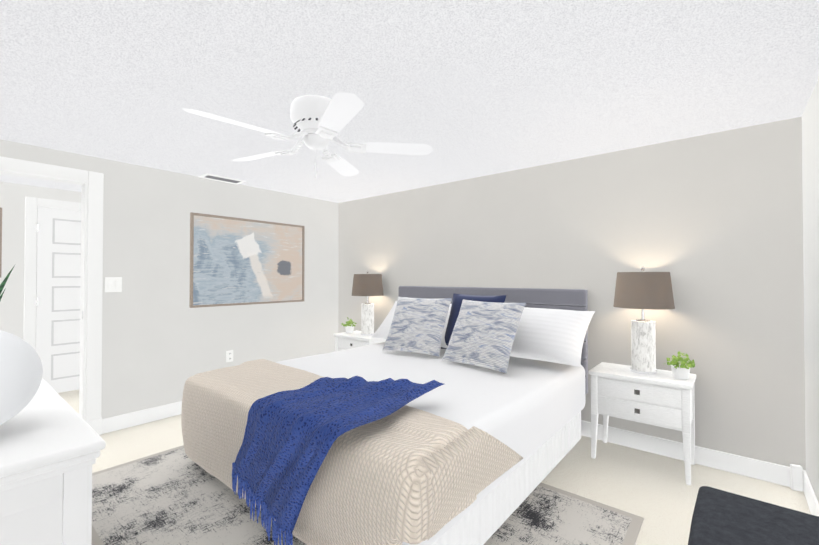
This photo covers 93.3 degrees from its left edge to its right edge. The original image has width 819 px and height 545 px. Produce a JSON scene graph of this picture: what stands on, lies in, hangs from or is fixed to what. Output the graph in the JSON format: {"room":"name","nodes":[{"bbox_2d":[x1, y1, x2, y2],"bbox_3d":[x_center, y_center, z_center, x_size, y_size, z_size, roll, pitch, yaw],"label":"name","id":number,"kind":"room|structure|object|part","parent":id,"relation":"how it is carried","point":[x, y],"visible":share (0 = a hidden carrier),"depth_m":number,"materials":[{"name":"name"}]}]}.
{"room":"bedroom","nodes":[
{"label":"bedroom","id":0,"kind":"room"},
{"bbox_2d":[0,182,80,392],"bbox_3d":[-3.733,0.228,5.288,0.120,2.440,4.040,-1,-1,40],"label":"wall","id":1,"kind":"structure","parent":0,"point":[12,199],"depth_m":4.35,"materials":[{"name":"paint"}]},
{"bbox_2d":[0,207,1,277],"bbox_3d":[-4.672,-0.332,4.040,0.027,0.770,0.570,-1,-1,40],"label":"framed picture","id":2,"kind":"object","parent":1,"relation":"attached to","point":[0,241],"visible":0.96,"depth_m":4.25,"materials":[{"name":"brown wood"}]},
{"bbox_2d":[23,197,80,348],"bbox_3d":[-4.020,0.293,4.811,0.045,2.300,1.100,-1,-1,40],"label":"door frame","id":3,"kind":"structure","parent":1,"relation":"attached to","point":[32,204],"depth_m":4.42,"materials":[{"name":"white wood"}]},
{"bbox_2d":[36,207,80,392],"bbox_3d":[-3.989,0.336,4.782,0.121,2.188,0.904,-1,-1,40],"label":"hall door","id":4,"kind":"structure","parent":1,"relation":"in","point":[58,272],"depth_m":4.61,"materials":[{"name":"white wood"}]},
{"bbox_3d":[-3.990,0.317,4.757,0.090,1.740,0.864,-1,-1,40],"label":"hall door hinges","id":5,"kind":"part","parent":4,"relation":"part of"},
{"bbox_2d":[0,139,338,420],"bbox_3d":[-2.270,0.214,4.076,0.120,2.440,3.800,-1,-1,40],"label":"wall","id":6,"kind":"structure","parent":0,"point":[162,342],"depth_m":3.88,"materials":[{"name":"paint"}]},
{"bbox_2d":[0,156,103,434],"bbox_3d":[-3.093,0.270,3.075,0.168,2.305,1.019,-1,-1,40],"label":"door frame","id":7,"kind":"structure","parent":6,"relation":"attached to","point":[90,380],"depth_m":3.36,"materials":[{"name":"white wood"}]},
{"bbox_2d":[105,277,121,291],"bbox_3d":[-2.670,0.110,3.490,0.011,0.135,0.125,-1,-1,40],"label":"switch plate","id":8,"kind":"object","parent":6,"relation":"attached to","point":[113,284],"visible":1,"depth_m":3.49,"materials":[{"name":"white plastic"}]},
{"bbox_2d":[102,401,181,433],"bbox_3d":[-1.870,1.373,4.438,0.016,0.130,2.670,-1,-1,40],"label":"baseboard","id":9,"kind":"structure","parent":6,"relation":"attached to","point":[114,423],"depth_m":3.63,"materials":[{"name":"white wood"}]},
{"bbox_2d":[226,350,232,361],"bbox_3d":[-1.994,0.929,4.294,0.013,0.125,0.080,-1,-1,40],"label":"electrical outlet plate","id":10,"kind":"object","parent":6,"relation":"attached to","point":[229,356],"visible":1,"depth_m":4.29,"materials":[{"name":"white plastic"}]},
{"bbox_2d":[189,212,304,307],"bbox_3d":[-1.813,-0.121,4.500,0.042,0.980,1.370,-1,-1,40],"label":"framed picture","id":11,"kind":"object","parent":6,"relation":"attached to","point":[237,261],"visible":1,"depth_m":4.40,"materials":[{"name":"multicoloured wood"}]},
{"bbox_2d":[0,0,818,202],"bbox_3d":[-1.161,-1.067,3.172,6.800,0.100,4.040,-1,-1,40],"label":"ceiling","id":12,"kind":"structure","parent":0,"point":[466,89],"depth_m":2.05,"materials":[{"name":"white paint"}]},
{"bbox_2d":[198,173,245,184],"bbox_3d":[-1.999,-0.999,4.138,0.195,0.011,0.420,-1,-1,40],"label":"ceiling vent","id":13,"kind":"object","parent":12,"relation":"in","point":[220,178],"visible":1,"depth_m":4.11,"materials":[{"name":"white metal"}]},
{"bbox_2d":[182,92,433,177],"bbox_3d":[-0.614,-0.794,2.330,1.381,0.464,1.358,-1,-1,40],"label":"ceiling fan","id":14,"kind":"object","parent":12,"relation":"hanging from","point":[319,122],"visible":1,"depth_m":2.25,"materials":[{"name":"white"}]},
{"bbox_3d":[-0.566,-0.793,2.351,0.304,0.464,0.304,-1,-1,40],"label":"motor","id":15,"kind":"part","parent":14,"relation":"part of","materials":[{"name":"white metal"}]},
{"bbox_2d":[58,390,810,544],"bbox_3d":[-1.161,1.473,3.142,6.800,0.100,4.040,-1,-1,40],"label":"floor","id":16,"kind":"structure","parent":0,"point":[657,493],"depth_m":2.66,"materials":[{"name":"carpet"}]},
{"bbox_2d":[0,378,105,544],"bbox_3d":[-1.749,0.974,1.537,1.570,0.860,0.544,-1,-1,40],"label":"dresser","id":17,"kind":"object","parent":16,"relation":"on","point":[52,443],"visible":0.92,"depth_m":1.19,"materials":[{"name":"white wood"}]},
{"bbox_2d":[0,265,14,300],"bbox_3d":[-1.743,0.208,1.545,0.269,0.670,0.240,-1,-1,40],"label":"snake plant","id":18,"kind":"object","parent":17,"relation":"on","point":[3,283],"visible":1,"depth_m":1.63,"materials":[{"name":"green plant"}]},
{"bbox_2d":[0,330,42,424],"bbox_3d":[-1.474,0.357,1.272,0.390,0.366,0.390,-1,-1,40],"label":"vase","id":19,"kind":"object","parent":17,"relation":"on","point":[21,371],"visible":1,"depth_m":1.28,"materials":[{"name":"white ceramic"}]},
{"bbox_2d":[333,330,385,350],"bbox_3d":[-0.591,1.110,4.853,0.644,0.667,0.405,-1,-1,40],"label":"nightstand","id":20,"kind":"object","parent":16,"relation":"on","point":[345,340],"visible":0.35,"depth_m":4.74,"materials":[{"name":"paint"}]},
{"bbox_2d":[341,317,356,332],"bbox_3d":[-0.769,0.673,4.964,0.179,0.208,0.178,-1,-1,40],"label":"plant","id":21,"kind":"object","parent":20,"relation":"on","point":[349,328],"visible":1,"depth_m":4.93,"materials":[{"name":"green plant"}]},
{"bbox_3d":[-0.770,0.734,4.970,0.114,0.085,0.114,-1,-1,40],"label":"pot","id":22,"kind":"part","parent":21,"relation":"part of","materials":[{"name":"white ceramic"}]},
{"bbox_2d":[352,271,383,335],"bbox_3d":[-0.523,0.375,4.834,0.400,0.800,0.400,-1,-1,40],"label":"lamp","id":23,"kind":"object","parent":20,"relation":"on","point":[367,285],"visible":1,"depth_m":4.73,"materials":[{"name":"fabric"}]},
{"bbox_3d":[-0.523,0.153,4.837,0.400,0.267,0.400,-1,-1,40],"label":"lamp shade","id":24,"kind":"part","parent":23,"relation":"part of","materials":[{"name":"brown fabric"}]},
{"bbox_2d":[91,445,643,544],"bbox_3d":[-0.504,1.409,2.391,3.070,0.010,2.080,-1,-1,40],"label":"rug","id":25,"kind":"object","parent":16,"relation":"on","point":[176,496],"visible":0.23,"depth_m":2.23,"materials":[{"name":"white fabric"}]},
{"bbox_2d":[181,286,594,544],"bbox_3d":[-0.066,0.776,3.025,2.274,1.268,2.572,-1,-1,40],"label":"bed","id":26,"kind":"object","parent":25,"relation":"on","point":[445,416],"visible":1,"depth_m":2.17,"materials":[{"name":"white fabric"}]},
{"bbox_2d":[181,359,476,544],"bbox_3d":[-0.624,1.025,2.372,2.245,0.658,0.690,-1,-1,40],"label":"quilt","id":27,"kind":"object","parent":26,"relation":"on","point":[373,485],"depth_m":1.71,"materials":[{"name":"beige fabric"}]},
{"bbox_2d":[232,376,443,544],"bbox_3d":[-0.392,0.972,2.151,0.944,0.738,0.814,-1,-1,40],"label":"throw","id":28,"kind":"object","parent":26,"relation":"on","point":[303,444],"depth_m":1.83,"materials":[{"name":"blue fabric"}]},
{"bbox_2d":[371,301,451,347],"bbox_3d":[0.099,0.518,4.063,1.020,0.201,0.560,-1,42,40],"label":"pillow","id":29,"kind":"object","parent":26,"relation":"on","point":[382,332],"depth_m":4.10,"materials":[{"name":"white"}]},
{"bbox_2d":[383,297,451,356],"bbox_3d":[0.071,0.494,3.685,0.600,0.580,0.181,0,-31,30],"label":"pillow","id":30,"kind":"object","parent":26,"relation":"on","point":[417,325],"depth_m":3.60,"materials":[{"name":"fabric"}]},
{"bbox_2d":[276,342,584,544],"bbox_3d":[-0.056,0.953,3.044,2.125,0.398,2.310,-1,-1,40],"label":"duvet","id":31,"kind":"object","parent":26,"relation":"on","point":[523,407],"depth_m":2.60,"materials":[{"name":"white fabric"}]},
{"bbox_2d":[442,299,525,372],"bbox_3d":[0.592,0.487,3.138,0.620,0.580,0.181,-1,-31,46],"label":"pillow","id":32,"kind":"object","parent":26,"relation":"on","point":[483,334],"depth_m":3.03,"materials":[{"name":"fabric"}]},
{"bbox_3d":[0.707,0.787,3.987,2.120,1.268,0.104,-1,-1,40],"label":"headboard","id":33,"kind":"part","parent":26,"relation":"part of","materials":[{"name":"fabric"}]},
{"bbox_2d":[510,307,594,366],"bbox_3d":[0.993,0.509,3.323,1.020,0.201,0.560,-1,42,40],"label":"pillow","id":34,"kind":"object","parent":26,"relation":"on","point":[543,334],"depth_m":3.10,"materials":[{"name":"white fabric"}]},
{"bbox_2d":[589,362,695,484],"bbox_3d":[1.750,1.087,2.914,0.644,0.667,0.405,-1,-1,40],"label":"nightstand","id":35,"kind":"object","parent":16,"relation":"on","point":[663,398],"visible":0.96,"depth_m":2.78,"materials":[{"name":"paint"}]},
{"bbox_2d":[613,266,674,374],"bbox_3d":[1.772,0.352,2.933,0.400,0.800,0.400,-1,-1,40],"label":"lamp","id":36,"kind":"object","parent":35,"relation":"on","point":[642,291],"visible":1,"depth_m":2.85,"materials":[{"name":"fabric"}]},
{"bbox_3d":[1.772,0.131,2.936,0.400,0.267,0.400,-1,-1,40],"label":"lamp shade","id":37,"kind":"part","parent":36,"relation":"part of","materials":[{"name":"brown fabric"}]},
{"bbox_2d":[666,351,694,379],"bbox_3d":[1.902,0.654,2.734,0.189,0.192,0.194,-1,-1,40],"label":"plant","id":38,"kind":"object","parent":35,"relation":"on","point":[681,371],"visible":1,"depth_m":2.71,"materials":[{"name":"green plant"}]},
{"bbox_3d":[1.921,0.708,2.741,0.114,0.085,0.114,-1,-1,40],"label":"pot","id":39,"kind":"part","parent":38,"relation":"part of","materials":[{"name":"white ceramic"}]},
{"bbox_2d":[688,486,818,544],"bbox_3d":[1.085,1.164,1.123,0.470,0.471,1.250,-1,-1,40],"label":"bench","id":40,"kind":"object","parent":16,"relation":"on","point":[720,517],"visible":1,"depth_m":1.45,"materials":[{"name":"fabric"}]},
{"bbox_2d":[338,117,805,470],"bbox_3d":[0.821,0.214,4.060,4.900,2.440,0.120,-1,-1,40],"label":"wall","id":41,"kind":"structure","parent":0,"point":[712,223],"depth_m":3.02,"materials":[{"name":"paint"}]},
{"bbox_2d":[581,420,789,486],"bbox_3d":[0.778,1.368,3.994,4.660,0.130,0.016,-1,-1,40],"label":"baseboard","id":42,"kind":"structure","parent":41,"relation":"attached to","point":[753,468],"depth_m":2.84,"materials":[{"name":"white wood"}]},
{"bbox_2d":[790,464,802,490],"bbox_3d":[2.519,1.336,2.518,0.055,0.160,0.032,0,-1,20],"label":"trim","id":43,"kind":"structure","parent":41,"relation":"attached to","point":[796,477],"depth_m":2.51,"materials":[{"name":"white wood"}]},
{"bbox_2d":[802,79,818,502],"bbox_3d":[1.373,0.177,0.980,0.120,2.440,3.920,-1,-1,40],"label":"wall","id":44,"kind":"structure","parent":0,"point":[810,153],"depth_m":2.28,"materials":[{"name":"paint"}]},
{"bbox_2d":[803,470,818,516],"bbox_3d":[1.362,1.334,1.060,0.016,0.130,3.750,-1,-1,40],"label":"baseboard","id":45,"kind":"structure","parent":44,"relation":"attached to","point":[813,504],"depth_m":2.30,"materials":[{"name":"white wood"}]}
]}

